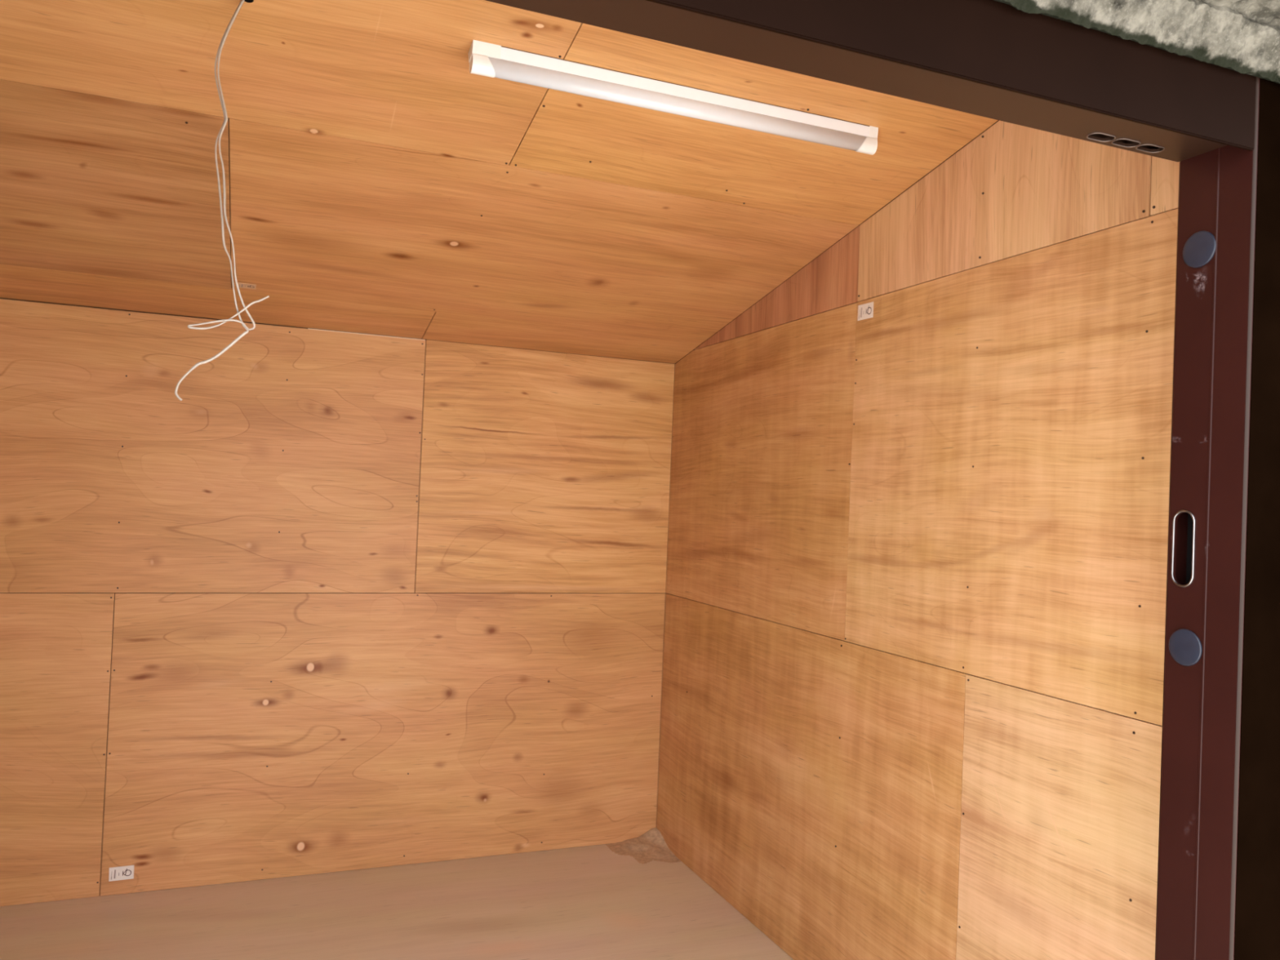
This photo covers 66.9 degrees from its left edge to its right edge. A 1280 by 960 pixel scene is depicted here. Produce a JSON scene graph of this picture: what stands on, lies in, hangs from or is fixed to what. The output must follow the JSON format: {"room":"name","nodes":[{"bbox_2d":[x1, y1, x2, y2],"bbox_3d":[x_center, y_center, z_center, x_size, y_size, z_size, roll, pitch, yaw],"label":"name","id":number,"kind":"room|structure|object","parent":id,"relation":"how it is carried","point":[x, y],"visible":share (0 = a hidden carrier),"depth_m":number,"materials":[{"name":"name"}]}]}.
{"room":"storage shed","nodes":[
{"label":"storage shed","id":0,"kind":"room"},
{"bbox_2d":[0,297,675,906],"bbox_3d":[-1.601,0.403,2.941,3.740,1.896,0.052,3,-1,-22],"label":"wall","id":1,"kind":"structure","parent":0,"point":[341,601],"depth_m":3.13,"materials":[{"name":"brown wood"}]},
{"bbox_2d":[108,865,133,881],"bbox_3d":[-1.567,1.189,2.926,0.066,0.040,0.001,2,-1,-22],"label":"paper label","id":2,"kind":"object","parent":1,"relation":"attached to","point":[122,873],"visible":1,"depth_m":2.92,"materials":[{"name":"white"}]},
{"bbox_2d":[0,843,793,959],"bbox_3d":[-1.189,1.304,1.818,3.740,0.110,2.440,3,-1,-22],"label":"floor","id":3,"kind":"structure","parent":0,"point":[594,902],"depth_m":2.84,"materials":[{"name":"brown wood"}]},
{"bbox_2d":[605,827,681,863],"bbox_3d":[0.010,1.306,3.442,0.200,0.045,0.230,3,-1,-22],"label":"pile","id":4,"kind":"object","parent":3,"relation":"on","point":[651,846],"visible":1,"depth_m":3.47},
{"bbox_2d":[0,0,998,364],"bbox_3d":[-1.114,-0.775,1.878,3.740,0.528,2.407,3,-1,-22],"label":"ceiling","id":5,"kind":"structure","parent":0,"point":[376,184],"depth_m":2.22,"materials":[{"name":"brown wood"}]},
{"bbox_2d":[174,0,269,400],"bbox_3d":[-0.690,-0.473,1.628,0.138,0.690,0.021,3,-1,-22],"label":"cable","id":6,"kind":"object","parent":5,"relation":"hanging from","point":[230,24],"visible":1,"depth_m":1.62,"materials":[{"name":"white plastic"}]},
{"bbox_2d":[237,282,256,289],"bbox_3d":[-1.132,-0.559,2.788,0.049,0.008,0.034,3,-1,-22],"label":"paper label","id":7,"kind":"object","parent":5,"relation":"attached to","point":[240,285],"visible":0.97,"depth_m":2.79,"materials":[{"name":"brown paper"}]},
{"bbox_2d":[467,40,878,155],"bbox_3d":[0.097,-0.753,1.943,0.883,0.055,0.043,3,-1,-22],"label":"light","id":8,"kind":"object","parent":5,"relation":"attached to","point":[485,59],"visible":1,"depth_m":1.90,"materials":[{"name":"white plastic"}]},
{"bbox_2d":[656,120,1181,959],"bbox_3d":[0.547,0.223,2.576,0.052,2.416,2.341,3,-1,-22],"label":"wall","id":9,"kind":"structure","parent":0,"point":[912,700],"depth_m":2.18,"materials":[{"name":"brown wood"}]},
{"bbox_2d":[857,302,873,320],"bbox_3d":[0.582,-0.435,2.499,0.001,0.040,0.067,3,0,-22],"label":"paper label","id":10,"kind":"object","parent":9,"relation":"attached to","point":[865,311],"visible":1,"depth_m":2.50,"materials":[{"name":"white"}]},
{"bbox_2d":[1234,77,1279,959],"bbox_3d":[-0.079,0.118,1.016,5.090,2.520,0.120,3,-1,-22],"label":"wall","id":11,"kind":"structure","parent":0,"point":[1257,907],"depth_m":1.33,"materials":[{"name":"brown paint"}]},
{"bbox_2d":[484,0,1259,959],"bbox_3d":[0.065,0.398,1.075,1.705,2.015,0.120,3,-1,-22],"label":"door frame","id":12,"kind":"structure","parent":11,"relation":"in","point":[990,59],"depth_m":1.32,"materials":[{"name":"brown paint"}]},
{"bbox_2d":[994,0,1279,83],"bbox_3d":[0.628,-0.652,1.083,3.802,0.192,0.286,3,-1,-22],"label":"canopy","id":13,"kind":"object","parent":11,"relation":"attached to","point":[1242,36],"visible":1,"depth_m":1.24,"materials":[{"name":"grey stone"}]}
]}

